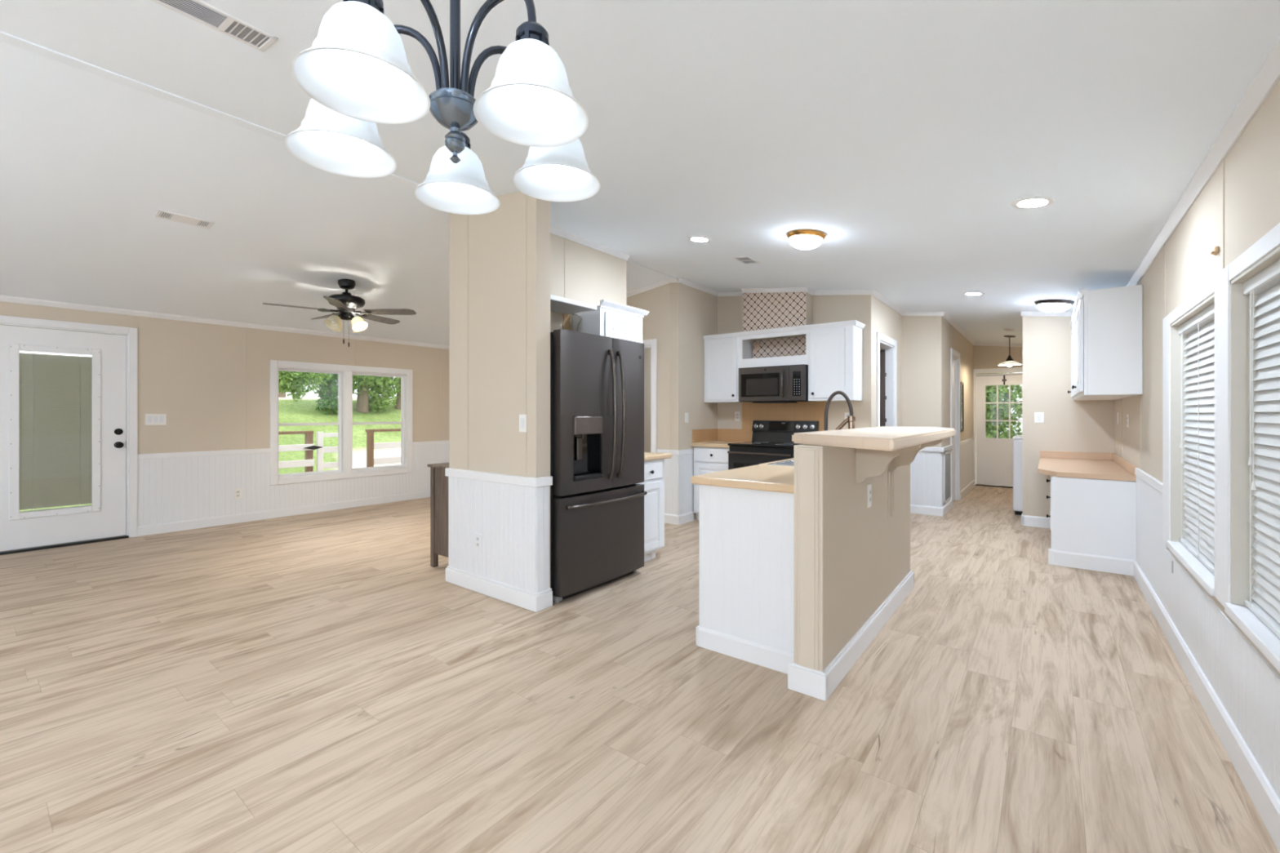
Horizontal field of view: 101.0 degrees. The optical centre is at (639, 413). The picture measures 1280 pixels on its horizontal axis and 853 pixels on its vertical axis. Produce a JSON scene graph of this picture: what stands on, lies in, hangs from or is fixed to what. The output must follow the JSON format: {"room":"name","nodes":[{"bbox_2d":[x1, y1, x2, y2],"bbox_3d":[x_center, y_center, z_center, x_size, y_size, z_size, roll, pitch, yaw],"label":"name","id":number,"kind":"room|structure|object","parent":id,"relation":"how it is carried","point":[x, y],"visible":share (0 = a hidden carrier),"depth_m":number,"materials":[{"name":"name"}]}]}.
{"room":"dining area","nodes":[
{"label":"dining area","id":0,"kind":"room"},
{"bbox_2d":[0,301,448,485],"bbox_3d":[-3.477,0.112,7.616,0.124,2.276,14.200,0,0,38],"label":"wall","id":1,"kind":"structure","parent":0,"point":[211,382],"depth_m":5.96,"materials":[{"name":"beige paint"}]},
{"bbox_2d":[0,315,137,555],"bbox_3d":[-5.477,0.190,4.984,0.178,2.121,1.062,0,0,38],"label":"door","id":2,"kind":"structure","parent":1,"relation":"in","point":[68,424],"depth_m":5.01,"materials":[{"name":"white paint"}]},
{"bbox_2d":[19,352,92,510],"bbox_3d":[-5.490,0.162,4.969,0.009,1.427,0.468,0,0,38],"label":"mini blind","id":3,"kind":"object","parent":2,"relation":"attached to","point":[55,391],"depth_m":4.96,"materials":[{"name":"plastic"}]},
{"bbox_2d":[145,413,166,425],"bbox_3d":[-5.038,0.060,5.494,0.009,0.115,0.165,0,0,38],"label":"light switch","id":4,"kind":"object","parent":1,"relation":"attached to","point":[150,419],"visible":1,"depth_m":5.49,"materials":[{"name":"beige plastic"}]},
{"bbox_2d":[0,295,448,349],"bbox_3d":[-5.257,-1.022,5.187,0.038,0.052,8.180,0,0,38],"label":"trim","id":5,"kind":"structure","parent":1,"relation":"attached to","point":[2,298],"depth_m":5.72,"materials":[{"name":"white paint"}]},
{"bbox_2d":[137,490,430,536],"bbox_3d":[-3.940,1.200,6.902,0.008,0.100,3.855,0,0,38],"label":"baseboard","id":6,"kind":"structure","parent":1,"relation":"attached to","point":[255,516],"depth_m":6.29,"materials":[{"name":"paint"}]},
{"bbox_2d":[137,444,448,526],"bbox_3d":[-3.946,0.858,6.907,0.008,0.785,3.855,0,0,38],"label":"wainscoting","id":7,"kind":"structure","parent":1,"relation":"attached to","point":[175,489],"depth_m":6.04,"materials":[{"name":"paint"}]},
{"bbox_2d":[137,440,448,459],"bbox_3d":[-3.944,0.439,6.905,0.015,0.053,3.855,0,0,38],"label":"trim","id":8,"kind":"structure","parent":1,"relation":"attached to","point":[154,455],"depth_m":5.88,"materials":[{"name":"white paint"}]},
{"bbox_2d":[269,360,412,485],"bbox_3d":[-3.912,0.107,7.035,0.135,1.497,1.782,0,0,38],"label":"window","id":9,"kind":"structure","parent":1,"relation":"in","point":[345,372],"depth_m":6.99,"materials":[{"name":"white paint"}]},
{"bbox_2d":[448,191,550,587],"bbox_3d":[-1.006,-0.144,3.694,0.970,2.788,0.124,0,0,38],"label":"wall column","id":10,"kind":"structure","parent":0,"point":[491,255],"depth_m":3.56,"materials":[{"name":"beige paint"}]},
{"bbox_2d":[448,476,549,592],"bbox_3d":[-1.009,0.858,3.684,0.978,0.785,0.113,0,0,38],"label":"wainscoting","id":11,"kind":"structure","parent":10,"relation":"attached to","point":[513,521],"depth_m":3.56,"materials":[{"name":"paint"}]},
{"bbox_2d":[444,467,552,487],"bbox_3d":[-1.010,0.435,3.683,1.010,0.059,0.146,0,0,38],"label":"trim","id":12,"kind":"structure","parent":10,"relation":"attached to","point":[531,482],"depth_m":3.53,"materials":[{"name":"white paint"}]},
{"bbox_2d":[445,565,552,612],"bbox_3d":[-1.009,1.193,3.684,1.010,0.114,0.144,0,0,38],"label":"baseboard","id":13,"kind":"structure","parent":10,"relation":"attached to","point":[534,602],"depth_m":3.53,"materials":[{"name":"white paint"}]},
{"bbox_2d":[519,414,526,432],"bbox_3d":[-0.761,0.062,3.426,0.070,0.115,0.009,0,0,38],"label":"light switch","id":14,"kind":"object","parent":10,"relation":"attached to","point":[522,418],"visible":1,"depth_m":3.42,"materials":[{"name":"beige plastic"}]},
{"bbox_2d":[550,233,626,332],"bbox_3d":[-0.739,-0.131,4.552,0.344,2.762,1.560,0,0,38],"label":"wall","id":15,"kind":"structure","parent":0,"point":[579,272],"depth_m":4.59,"materials":[{"name":"beige paint"}]},
{"bbox_2d":[562,313,570,330],"bbox_3d":[-0.615,-0.692,4.429,0.010,0.283,0.093,0,0,38],"label":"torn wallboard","id":16,"kind":"object","parent":15,"relation":"attached to","point":[566,323],"visible":0.59,"depth_m":4.42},
{"bbox_2d":[550,294,596,314],"bbox_3d":[-0.713,-0.852,4.039,0.332,0.038,0.780,0,0,38],"label":"wall shelf","id":17,"kind":"object","parent":15,"relation":"attached to","point":[560,304],"visible":0.48,"depth_m":4.13,"materials":[{"name":"white paint"}]},
{"bbox_2d":[550,226,629,261],"bbox_3d":[-0.591,-1.492,4.438,0.038,0.049,1.560,0,0,38],"label":"trim","id":18,"kind":"structure","parent":15,"relation":"attached to","point":[553,230],"depth_m":4.61,"materials":[{"name":"white paint"}]},
{"bbox_2d":[573,299,648,342],"bbox_3d":[-0.247,-0.751,4.624,0.355,0.343,0.614,0,0,38],"label":"upper cabinet","id":19,"kind":"object","parent":15,"relation":"attached to","point":[610,319],"visible":0.7,"depth_m":4.44,"materials":[{"name":"white paint"}]},
{"bbox_2d":[0,485,1279,852],"bbox_3d":[-0.338,1.300,5.127,8.135,0.100,14.300,0,0,38],"label":"floor","id":20,"kind":"structure","parent":0,"point":[307,682],"depth_m":2.22,"materials":[{"name":"wood"}]},
{"bbox_2d":[426,462,448,567],"bbox_3d":[-1.266,0.832,4.561,0.462,0.837,0.970,0,0,38],"label":"console table","id":21,"kind":"object","parent":20,"relation":"on","point":[438,481],"visible":0.2,"depth_m":4.27,"materials":[{"name":"brown wood"}]},
{"bbox_2d":[550,328,647,603],"bbox_3d":[-0.471,0.350,3.965,0.766,1.800,0.900,0,0,38],"label":"refrigerator","id":22,"kind":"object","parent":20,"relation":"on","point":[597,382],"visible":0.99,"depth_m":3.68,"materials":[{"name":"black metal"}]},
{"bbox_2d":[635,458,664,561],"bbox_3d":[-0.119,0.819,4.578,0.613,0.862,0.470,0,0,38],"label":"base cabinet","id":23,"kind":"object","parent":20,"relation":"on","point":[654,470],"visible":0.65,"depth_m":4.44,"materials":[{"name":"white paint"}]},
{"bbox_2d":[644,452,671,461],"bbox_3d":[-0.111,0.368,4.604,0.595,0.040,0.520,0,0,38],"label":"countertop","id":24,"kind":"structure","parent":23,"relation":"on","point":[647,455],"depth_m":4.50,"materials":[{"name":"beige laminate"}]},
{"bbox_2d":[693,446,728,519],"bbox_3d":[0.984,0.817,6.240,0.494,0.867,0.635,0,0,38],"label":"base cabinet","id":25,"kind":"object","parent":20,"relation":"on","point":[705,460],"visible":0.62,"depth_m":6.06,"materials":[{"name":"white paint"}]},
{"bbox_2d":[690,440,742,448],"bbox_3d":[0.984,0.361,6.248,0.514,0.042,0.622,0,0,38],"label":"countertop","id":26,"kind":"structure","parent":25,"relation":"on","point":[722,444],"depth_m":6.07,"materials":[{"name":"laminate"}]},
{"bbox_2d":[695,484,794,674],"bbox_3d":[1.055,0.817,3.367,0.608,0.866,1.741,0,0,38],"label":"base cabinet","id":27,"kind":"object","parent":20,"relation":"on","point":[746,536],"visible":0.63,"depth_m":2.67,"materials":[{"name":"white paint"}]},
{"bbox_2d":[690,457,794,493],"bbox_3d":[1.050,0.357,3.362,0.600,0.043,1.775,0,0,38],"label":"countertop","id":28,"kind":"structure","parent":27,"relation":"on","point":[761,477],"depth_m":2.79,"materials":[{"name":"laminate"}]},
{"bbox_2d":[824,391,855,431],"bbox_3d":[1.324,0.091,3.428,0.225,0.480,0.118,0,0,0],"label":"faucet","id":29,"kind":"object","parent":28,"relation":"on","point":[851,419],"visible":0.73,"depth_m":3.41,"materials":[{"name":"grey metal"}]},
{"bbox_2d":[727,420,818,469],"bbox_3d":[1.454,0.665,5.799,0.774,1.170,0.745,0,0,38],"label":"range","id":30,"kind":"object","parent":20,"relation":"on","point":[771,440],"visible":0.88,"depth_m":5.77,"materials":[{"name":"black metal"}]},
{"bbox_2d":[728,440,800,448],"bbox_3d":[1.450,0.337,5.793,0.774,0.026,0.600,0,0,38],"label":"cooktop","id":31,"kind":"object","parent":30,"relation":"in","point":[753,444],"depth_m":5.72,"materials":[{"name":"black glass"}]},
{"bbox_2d":[1012,435,1022,515],"bbox_3d":[5.091,0.715,6.606,0.681,1.070,0.680,0,0,38],"label":"washing machine","id":32,"kind":"object","parent":20,"relation":"on","point":[1018,439],"visible":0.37,"depth_m":6.51,"materials":[{"name":"white metal"}]},
{"bbox_2d":[1046,475,1136,575],"bbox_3d":[3.814,0.887,4.505,0.553,0.725,0.707,0,0,38],"label":"base cabinet","id":33,"kind":"object","parent":20,"relation":"on","point":[1093,522],"visible":0.93,"depth_m":4.22,"materials":[{"name":"white paint"}]},
{"bbox_2d":[1037,450,1137,481],"bbox_3d":[4.117,0.568,4.941,0.613,0.325,1.744,0,0,38],"label":"countertop","id":34,"kind":"structure","parent":33,"relation":"on","point":[1091,465],"depth_m":4.82,"materials":[{"name":"beige laminate"}]},
{"bbox_2d":[0,0,1279,346],"bbox_3d":[-0.332,-1.340,5.135,8.175,0.635,14.320,0,0,38],"label":"ceiling","id":35,"kind":"structure","parent":0,"point":[906,134],"depth_m":2.58,"materials":[{"name":"paint"}]},
{"bbox_2d":[154,209,214,228],"bbox_3d":[-3.191,-1.362,3.704,0.130,0.025,0.300,0,0,38],"label":"ceiling vent","id":36,"kind":"object","parent":35,"relation":"in","point":[161,214],"visible":1,"depth_m":3.69,"materials":[{"name":"metal"}]},
{"bbox_2d":[151,0,278,52],"bbox_3d":[-1.546,-1.402,1.827,0.159,0.028,0.460,0,0,38],"label":"ceiling vent","id":37,"kind":"object","parent":35,"relation":"in","point":[198,11],"visible":1,"depth_m":1.89,"materials":[{"name":"metal"}]},
{"bbox_2d":[0,31,675,280],"bbox_3d":[-2.150,-1.529,2.786,0.200,0.019,8.180,0,0,38],"label":"trim","id":38,"kind":"structure","parent":35,"relation":"attached to","point":[11,46],"depth_m":2.54,"materials":[{"name":"paint"}]},
{"bbox_2d":[262,279,416,346],"bbox_3d":[-2.896,-0.973,5.163,1.235,0.646,1.284,0,0,38],"label":"ceiling fan","id":39,"kind":"object","parent":35,"relation":"hanging from","point":[346,304],"visible":1,"depth_m":5.09,"materials":[{"name":"black metal"}]},
{"bbox_2d":[283,0,600,214],"bbox_3d":[-0.314,-0.813,0.864,0.523,0.790,0.505,0,0,18],"label":"chandelier","id":40,"kind":"object","parent":35,"relation":"hanging from","point":[357,75],"visible":1,"depth_m":0.82,"materials":[{"name":"glass"}]},
{"bbox_2d":[687,235,711,243],"bbox_3d":[0.471,-1.384,4.192,0.186,0.031,0.188,0,0,38],"label":"recessed light","id":41,"kind":"object","parent":35,"relation":"in","point":[700,239],"visible":1,"depth_m":4.18,"materials":[{"name":"white paint"}]},
{"bbox_2d":[732,256,760,264],"bbox_3d":[0.957,-1.377,4.739,0.160,0.029,0.260,0,0,38],"label":"ceiling vent","id":42,"kind":"object","parent":35,"relation":"in","point":[744,260],"visible":1,"depth_m":4.73,"materials":[{"name":"metal"}]},
{"bbox_2d":[786,229,826,249],"bbox_3d":[1.190,-1.240,3.782,0.268,0.117,0.270,0,0,38],"label":"flush light","id":43,"kind":"object","parent":35,"relation":"attached to","point":[802,239],"visible":1,"depth_m":3.70,"materials":[{"name":"glass"}]},
{"bbox_2d":[998,335,1021,366],"bbox_3d":[5.554,-0.941,7.935,0.290,0.471,0.290,0,0,38],"label":"pendant light","id":44,"kind":"object","parent":35,"relation":"hanging from","point":[1009,362],"visible":1,"depth_m":7.91,"materials":[{"name":"brown metal"}]},
{"bbox_2d":[1010,196,1054,208],"bbox_3d":[2.076,-1.116,2.793,0.186,0.031,0.188,0,0,38],"label":"recessed light","id":45,"kind":"object","parent":35,"relation":"in","point":[1031,202],"visible":1,"depth_m":2.79,"materials":[{"name":"white paint"}]},
{"bbox_2d":[1035,299,1074,313],"bbox_3d":[4.087,-1.057,5.208,0.311,0.130,0.313,0,0,38],"label":"flush light","id":46,"kind":"object","parent":35,"relation":"attached to","point":[1052,306],"visible":1,"depth_m":5.13,"materials":[{"name":"glass"}]},
{"bbox_2d":[644,348,650,452],"bbox_3d":[-0.083,-0.132,8.847,3.750,2.763,0.100,0,0,38],"label":"wall","id":47,"kind":"structure","parent":0,"point":[646,352],"depth_m":8.62,"materials":[{"name":"beige paint"}]},
{"bbox_2d":[626,282,684,450],"bbox_3d":[-1.133,-0.144,7.242,4.050,2.788,0.124,0,0,38],"label":"wall","id":48,"kind":"structure","parent":0,"point":[664,322],"depth_m":6.04,"materials":[{"name":"beige paint"}]},
{"bbox_2d":[642,338,656,452],"bbox_3d":[-0.156,0.190,6.479,0.970,2.120,0.138,0,0,38],"label":"door","id":49,"kind":"structure","parent":48,"relation":"in","point":[648,344],"depth_m":6.15,"materials":[{"name":"white paint"}]},
{"bbox_2d":[626,277,678,297],"bbox_3d":[-1.180,-1.269,7.181,4.050,0.546,0.038,0,0,38],"label":"trim","id":50,"kind":"structure","parent":48,"relation":"attached to","point":[660,283],"depth_m":6.16,"materials":[{"name":"white paint"}]},
{"bbox_2d":[656,448,693,454],"bbox_3d":[-1.081,0.439,7.293,4.070,0.053,0.300,0,0,38],"label":"trim","id":51,"kind":"structure","parent":48,"relation":"attached to","point":[658,451],"depth_m":6.03,"materials":[{"name":"white paint"}]},
{"bbox_2d":[664,453,692,515],"bbox_3d":[-1.079,0.858,7.306,4.058,0.785,0.298,0,0,38],"label":"trim","id":52,"kind":"structure","parent":48,"relation":"attached to","point":[677,468],"depth_m":6.02,"materials":[{"name":"paint"}]},
{"bbox_2d":[664,511,693,524],"bbox_3d":[-1.081,1.198,7.290,4.074,0.105,0.304,0,0,38],"label":"baseboard","id":53,"kind":"structure","parent":48,"relation":"attached to","point":[686,517],"depth_m":6.00,"materials":[{"name":"white paint"}]},
{"bbox_2d":[684,284,717,519],"bbox_3d":[0.695,-0.143,6.395,0.120,2.786,0.770,0,0,38],"label":"wall","id":54,"kind":"structure","parent":0,"point":[700,308],"depth_m":6.25,"materials":[{"name":"beige paint"}]},
{"bbox_2d":[692,428,717,442],"bbox_3d":[0.796,0.267,6.417,0.012,0.157,0.588,0,0,38],"label":"side splash","id":55,"kind":"object","parent":54,"relation":"attached to","point":[698,435],"visible":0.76,"depth_m":6.39,"materials":[{"name":"beige laminate"}]},
{"bbox_2d":[717,294,874,430],"bbox_3d":[1.691,-0.144,6.187,1.950,2.788,0.120,0,0,38],"label":"wall","id":56,"kind":"structure","parent":0,"point":[860,308],"depth_m":5.76,"materials":[{"name":"beige paint"}]},
{"bbox_2d":[702,332,752,403],"bbox_3d":[1.050,-0.538,6.362,0.474,0.804,0.384,0,0,38],"label":"upper cabinet","id":57,"kind":"object","parent":56,"relation":"attached to","point":[721,351],"visible":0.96,"depth_m":6.23,"materials":[{"name":"white paint"}]},
{"bbox_2d":[717,401,826,441],"bbox_3d":[1.698,0.107,6.098,1.830,0.486,0.012,0,0,38],"label":"tile backsplash","id":58,"kind":"structure","parent":56,"relation":"attached to","point":[800,411],"depth_m":6.21,"materials":[{"name":"tile"}]},
{"bbox_2d":[738,324,808,368],"bbox_3d":[1.553,-0.733,5.968,0.802,0.415,0.332,0,0,38],"label":"upper cabinet","id":59,"kind":"object","parent":56,"relation":"attached to","point":[797,330],"visible":0.88,"depth_m":5.84,"materials":[{"name":"white paint"}]},
{"bbox_2d":[738,364,813,403],"bbox_3d":[1.530,-0.322,5.934,0.775,0.401,0.418,0,0,38],"label":"microwave","id":60,"kind":"object","parent":59,"relation":"attached to","point":[788,384],"visible":0.99,"depth_m":5.78,"materials":[{"name":"black metal"}]},
{"bbox_2d":[678,278,874,296],"bbox_3d":[1.442,-1.387,5.742,1.860,0.283,0.890,0,0,38],"label":"trim","id":61,"kind":"structure","parent":56,"relation":"attached to","point":[686,282],"depth_m":5.93,"materials":[{"name":"white paint"}]},
{"bbox_2d":[752,336,805,358],"bbox_3d":[1.665,-0.740,6.096,0.780,0.260,0.002,0,0,38],"label":"sheet","id":62,"kind":"object","parent":56,"relation":"attached to","point":[793,346],"visible":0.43,"depth_m":6.12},
{"bbox_2d":[807,320,865,401],"bbox_3d":[2.069,-0.538,5.574,0.493,0.804,0.384,0,0,38],"label":"upper cabinet","id":63,"kind":"object","parent":56,"relation":"attached to","point":[835,349],"visible":0.94,"depth_m":5.45,"materials":[{"name":"white paint"}]},
{"bbox_2d":[805,292,812,324],"bbox_3d":[1.574,-1.204,6.076,0.760,0.528,0.200,0,0,38],"label":"wall","id":64,"kind":"structure","parent":0,"point":[808,296],"depth_m":5.83,"materials":[{"name":"beige paint"}]},
{"bbox_2d":[742,292,805,331],"bbox_3d":[1.511,-1.189,5.995,0.750,0.497,0.002,0,0,38],"label":"sheet","id":65,"kind":"object","parent":64,"relation":"attached to","point":[761,311],"visible":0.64,"depth_m":5.99,"materials":[{"name":"tile"}]},
{"bbox_2d":[794,444,910,671],"bbox_3d":[1.320,0.697,3.099,0.130,1.106,1.882,0,0,38],"label":"wall","id":66,"kind":"structure","parent":0,"point":[849,557],"depth_m":2.50,"materials":[{"name":"beige paint"}]},
{"bbox_2d":[787,570,914,701],"bbox_3d":[1.324,1.191,3.103,0.174,0.118,1.914,0,0,38],"label":"baseboard","id":67,"kind":"structure","parent":66,"relation":"attached to","point":[819,684],"depth_m":2.53,"materials":[{"name":"white paint"}]},
{"bbox_2d":[791,426,955,519],"bbox_3d":[1.390,0.372,2.973,0.521,0.556,2.075,0,0,38],"label":"bar","id":68,"kind":"object","parent":66,"relation":"on","point":[877,449],"visible":1,"depth_m":2.62,"materials":[{"name":"laminate"}]},
{"bbox_2d":[890,466,903,516],"bbox_3d":[1.688,0.470,3.460,0.011,0.360,0.340,0,0,38],"label":"access panel","id":69,"kind":"object","parent":66,"relation":"attached to","point":[897,475],"visible":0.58,"depth_m":3.43,"materials":[{"name":"beige paint"}]},
{"bbox_2d":[874,297,902,426],"bbox_3d":[2.872,-0.022,6.216,0.124,2.544,1.370,0,0,38],"label":"wall","id":70,"kind":"structure","parent":0,"point":[887,322],"depth_m":6.22,"materials":[{"name":"beige paint"}]},
{"bbox_2d":[876,332,897,426],"bbox_3d":[2.556,0.182,6.277,0.730,2.135,0.890,0,0,38],"label":"door","id":71,"kind":"structure","parent":70,"relation":"in","point":[886,358],"depth_m":6.36,"materials":[{"name":"white paint"}]},
{"bbox_2d":[902,315,942,447],"bbox_3d":[3.499,-0.030,6.671,0.560,2.559,0.124,0,0,38],"label":"wall","id":72,"kind":"structure","parent":0,"point":[922,335],"depth_m":6.58,"materials":[{"name":"beige paint"}]},
{"bbox_2d":[942,317,973,447],"bbox_3d":[4.741,0.006,7.919,0.120,2.489,3.370,0,0,38],"label":"wall","id":73,"kind":"structure","parent":0,"point":[952,338],"depth_m":7.85,"materials":[{"name":"beige paint"}]},
{"bbox_2d":[871,290,975,345],"bbox_3d":[4.138,-1.244,7.368,0.478,0.108,4.980,0,0,38],"label":"trim","id":74,"kind":"structure","parent":73,"relation":"attached to","point":[877,295],"depth_m":6.56,"materials":[{"name":"white paint"}]},
{"bbox_2d":[910,440,973,507],"bbox_3d":[4.579,0.858,7.963,0.448,0.785,3.498,0,0,38],"label":"wainscoting","id":75,"kind":"structure","parent":73,"relation":"attached to","point":[926,469],"depth_m":6.58,"materials":[{"name":"paint"}]},
{"bbox_2d":[910,479,974,516],"bbox_3d":[4.574,1.198,7.944,0.464,0.105,3.494,0,0,38],"label":"baseboard","id":76,"kind":"structure","parent":73,"relation":"attached to","point":[919,509],"depth_m":6.58,"materials":[{"name":"white paint"}]},
{"bbox_2d":[919,437,974,452],"bbox_3d":[4.581,0.439,7.948,0.470,0.053,3.520,0,0,38],"label":"trim","id":77,"kind":"structure","parent":73,"relation":"attached to","point":[949,446],"depth_m":6.55,"materials":[{"name":"white paint"}]},
{"bbox_2d":[943,450,951,504],"bbox_3d":[3.935,0.802,6.754,0.012,0.635,0.540,0,0,38],"label":"air vent","id":78,"kind":"object","parent":73,"relation":"attached to","point":[947,455],"visible":1,"depth_m":6.72,"materials":[{"name":"metal"}]},
{"bbox_2d":[950,347,959,506],"bbox_3d":[4.349,0.188,7.394,0.140,2.125,0.850,0,0,38],"label":"door","id":79,"kind":"structure","parent":73,"relation":"in","point":[954,361],"depth_m":7.63,"materials":[{"name":"white paint"}]},
{"bbox_2d":[960,382,964,431],"bbox_3d":[4.819,-0.100,7.906,0.018,0.740,0.325,0,0,38],"label":"wall mirror","id":80,"kind":"object","parent":73,"relation":"attached to","point":[962,384],"visible":0.88,"depth_m":7.93,"materials":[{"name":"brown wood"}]},
{"bbox_2d":[973,345,1022,484],"bbox_3d":[6.431,-0.002,8.818,1.695,2.504,0.120,0,0,38],"label":"wall","id":81,"kind":"structure","parent":0,"point":[984,357],"depth_m":9.05,"materials":[{"name":"beige paint"}]},
{"bbox_2d":[973,367,1022,488],"bbox_3d":[6.231,0.237,8.947,0.980,2.025,0.120,0,0,38],"label":"door","id":82,"kind":"structure","parent":81,"relation":"in","point":[994,456],"depth_m":9.07,"materials":[{"name":"white paint"}]},
{"bbox_2d":[973,311,1072,346],"bbox_3d":[5.345,-1.119,7.314,1.575,0.248,3.588,0,0,38],"label":"trim","id":83,"kind":"structure","parent":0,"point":[1023,313],"depth_m":5.84,"materials":[{"name":"white paint"}]},
{"bbox_2d":[1026,315,1115,517],"bbox_3d":[4.630,0.057,5.721,0.760,2.386,0.124,0,0,38],"label":"wall","id":84,"kind":"structure","parent":0,"point":[1068,424],"depth_m":5.75,"materials":[{"name":"beige paint"}]},
{"bbox_2d":[534,198,1026,515],"bbox_3d":[1.816,-0.144,4.631,5.591,2.558,0.031,0,0,-27],"label":"trim","id":85,"kind":"structure","parent":84,"relation":"attached to","point":[535,199],"depth_m":3.35,"materials":[{"name":"beige paint"}]},
{"bbox_2d":[1021,513,1050,528],"bbox_3d":[4.426,1.192,5.871,0.295,0.115,0.136,0,0,38],"label":"baseboard","id":86,"kind":"structure","parent":84,"relation":"attached to","point":[1029,521],"depth_m":5.83,"materials":[{"name":"white paint"}]},
{"bbox_2d":[1115,79,1279,675],"bbox_3d":[2.862,0.112,2.717,0.124,2.275,14.200,0,0,38],"label":"wall","id":87,"kind":"structure","parent":0,"point":[1239,204],"depth_m":2.34,"materials":[{"name":"beige paint"}]},
{"bbox_2d":[1067,284,1142,400],"bbox_3d":[4.114,-0.543,4.746,0.379,0.807,2.053,0,0,38],"label":"upper cabinet","id":88,"kind":"object","parent":87,"relation":"attached to","point":[1106,324],"visible":1,"depth_m":3.94,"materials":[{"name":"white paint"}]},
{"bbox_2d":[1134,467,1162,493],"bbox_3d":[1.875,0.439,1.552,0.020,0.053,6.250,0,0,38],"label":"trim","id":89,"kind":"structure","parent":87,"relation":"attached to","point":[1157,484],"depth_m":3.47,"materials":[{"name":"white paint"}]},
{"bbox_2d":[1162,274,1217,598],"bbox_3d":[2.692,0.090,2.528,0.140,1.280,1.237,0,0,38],"label":"window","id":90,"kind":"structure","parent":87,"relation":"in","point":[1204,297],"depth_m":2.86,"materials":[{"name":"white paint"}]},
{"bbox_2d":[1177,302,1214,574],"bbox_3d":[2.640,0.109,2.465,0.070,1.164,0.960,0,0,38],"label":"window blind","id":91,"kind":"object","parent":90,"relation":"attached to","point":[1199,535],"visible":0.66,"depth_m":2.55,"materials":[{"name":"plastic"}]},
{"bbox_2d":[1126,35,1279,286],"bbox_3d":[1.670,-1.021,1.300,0.038,0.052,10.500,0,0,38],"label":"trim","id":92,"kind":"structure","parent":87,"relation":"attached to","point":[1267,77],"depth_m":2.00,"materials":[{"name":"white paint"}]},
{"bbox_2d":[1133,560,1279,852],"bbox_3d":[1.140,1.190,0.610,0.016,0.120,8.760,0,0,38],"label":"baseboard","id":93,"kind":"structure","parent":87,"relation":"attached to","point":[1262,794],"depth_m":2.00,"materials":[{"name":"white paint"}]},
{"bbox_2d":[1135,475,1279,799],"bbox_3d":[1.156,0.858,0.611,0.008,0.785,8.780,0,0,38],"label":"wainscoting","id":94,"kind":"structure","parent":87,"relation":"attached to","point":[1245,683],"depth_m":2.12,"materials":[{"name":"paint"}]},
{"bbox_2d":[1217,222,1279,672],"bbox_3d":[1.923,0.090,1.532,0.140,1.280,1.275,0,0,38],"label":"window","id":95,"kind":"structure","parent":87,"relation":"in","point":[1233,307],"depth_m":1.92,"materials":[{"name":"white paint"}]},
{"bbox_2d":[1242,259,1279,638],"bbox_3d":[1.907,0.109,1.516,0.070,1.164,0.960,0,0,38],"label":"window blind","id":96,"kind":"object","parent":95,"relation":"attached to","point":[1265,606],"visible":1,"depth_m":1.78,"materials":[{"name":"plastic"}]},
{"label":"outside","id":97,"kind":"structure","parent":0,"visible":0},
{"bbox_3d":[16.475,1.860,19.685,26.000,0.020,28.700,0,0,38],"label":"yard","id":98,"kind":"structure","parent":97,"visible":0},
{"bbox_2d":[976,372,1022,484],"bbox_3d":[7.925,-0.084,12.249,1.840,3.917,1.718,0,0,38],"label":"tree","id":99,"kind":"object","parent":98,"relation":"on","point":[1003,391],"visible":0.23,"depth_m":11.65,"materials":[{"name":"green plant"}]},
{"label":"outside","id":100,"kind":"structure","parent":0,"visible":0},
{"bbox_2d":[19,397,400,511],"bbox_3d":[-17.660,0.547,23.756,42.000,2.646,60.000,0,0,38],"label":"lawn","id":101,"kind":"structure","parent":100,"point":[304,411],"depth_m":16.81,"materials":[{"name":"plant"}]},
{"bbox_2d":[278,431,322,471],"bbox_3d":[-5.889,1.064,7.892,0.119,1.572,2.088,0,0,38],"label":"porch railing","id":102,"kind":"object","parent":101,"relation":"on","point":[308,446],"visible":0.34,"depth_m":8.46,"materials":[{"name":"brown wood"}]},
{"bbox_2d":[316,431,337,471],"bbox_3d":[-5.136,0.975,8.875,0.060,1.350,0.534,0,0,38],"label":"gate","id":103,"kind":"object","parent":102,"relation":"attached to","point":[321,465],"visible":0.32,"depth_m":8.70,"materials":[{"name":"white paint"}]},
{"bbox_2d":[278,370,332,402],"bbox_3d":[-8.848,-0.171,13.057,1.647,3.665,2.400,0,0,38],"label":"tree","id":104,"kind":"object","parent":101,"relation":"on","point":[297,380],"visible":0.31,"depth_m":13.18,"materials":[{"name":"green plant"}]},
{"bbox_2d":[312,373,355,414],"bbox_3d":[-10.587,-1.058,18.067,1.439,2.654,1.829,0,0,38],"label":"tree","id":105,"kind":"object","parent":101,"relation":"on","point":[330,391],"visible":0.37,"depth_m":17.82,"materials":[{"name":"green plant"}]},
{"bbox_2d":[352,374,399,413],"bbox_3d":[-10.021,-2.215,19.087,2.638,4.668,2.512,0,0,13],"label":"tree","id":106,"kind":"object","parent":101,"relation":"on","point":[366,398],"visible":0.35,"depth_m":19.10,"materials":[{"name":"green plant"}]},
{"bbox_2d":[364,428,400,466],"bbox_3d":[-4.300,1.062,9.973,0.090,1.575,1.700,0,0,38],"label":"porch railing","id":107,"kind":"object","parent":101,"relation":"on","point":[371,446],"visible":0.34,"depth_m":9.45,"materials":[{"name":"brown wood"}]},
{"bbox_2d":[380,377,400,409],"bbox_3d":[-9.352,-2.154,20.563,2.174,4.026,2.222,0,0,38],"label":"tree","id":108,"kind":"object","parent":101,"relation":"on","point":[397,402],"visible":0.08,"depth_m":20.42,"materials":[{"name":"green plant"}]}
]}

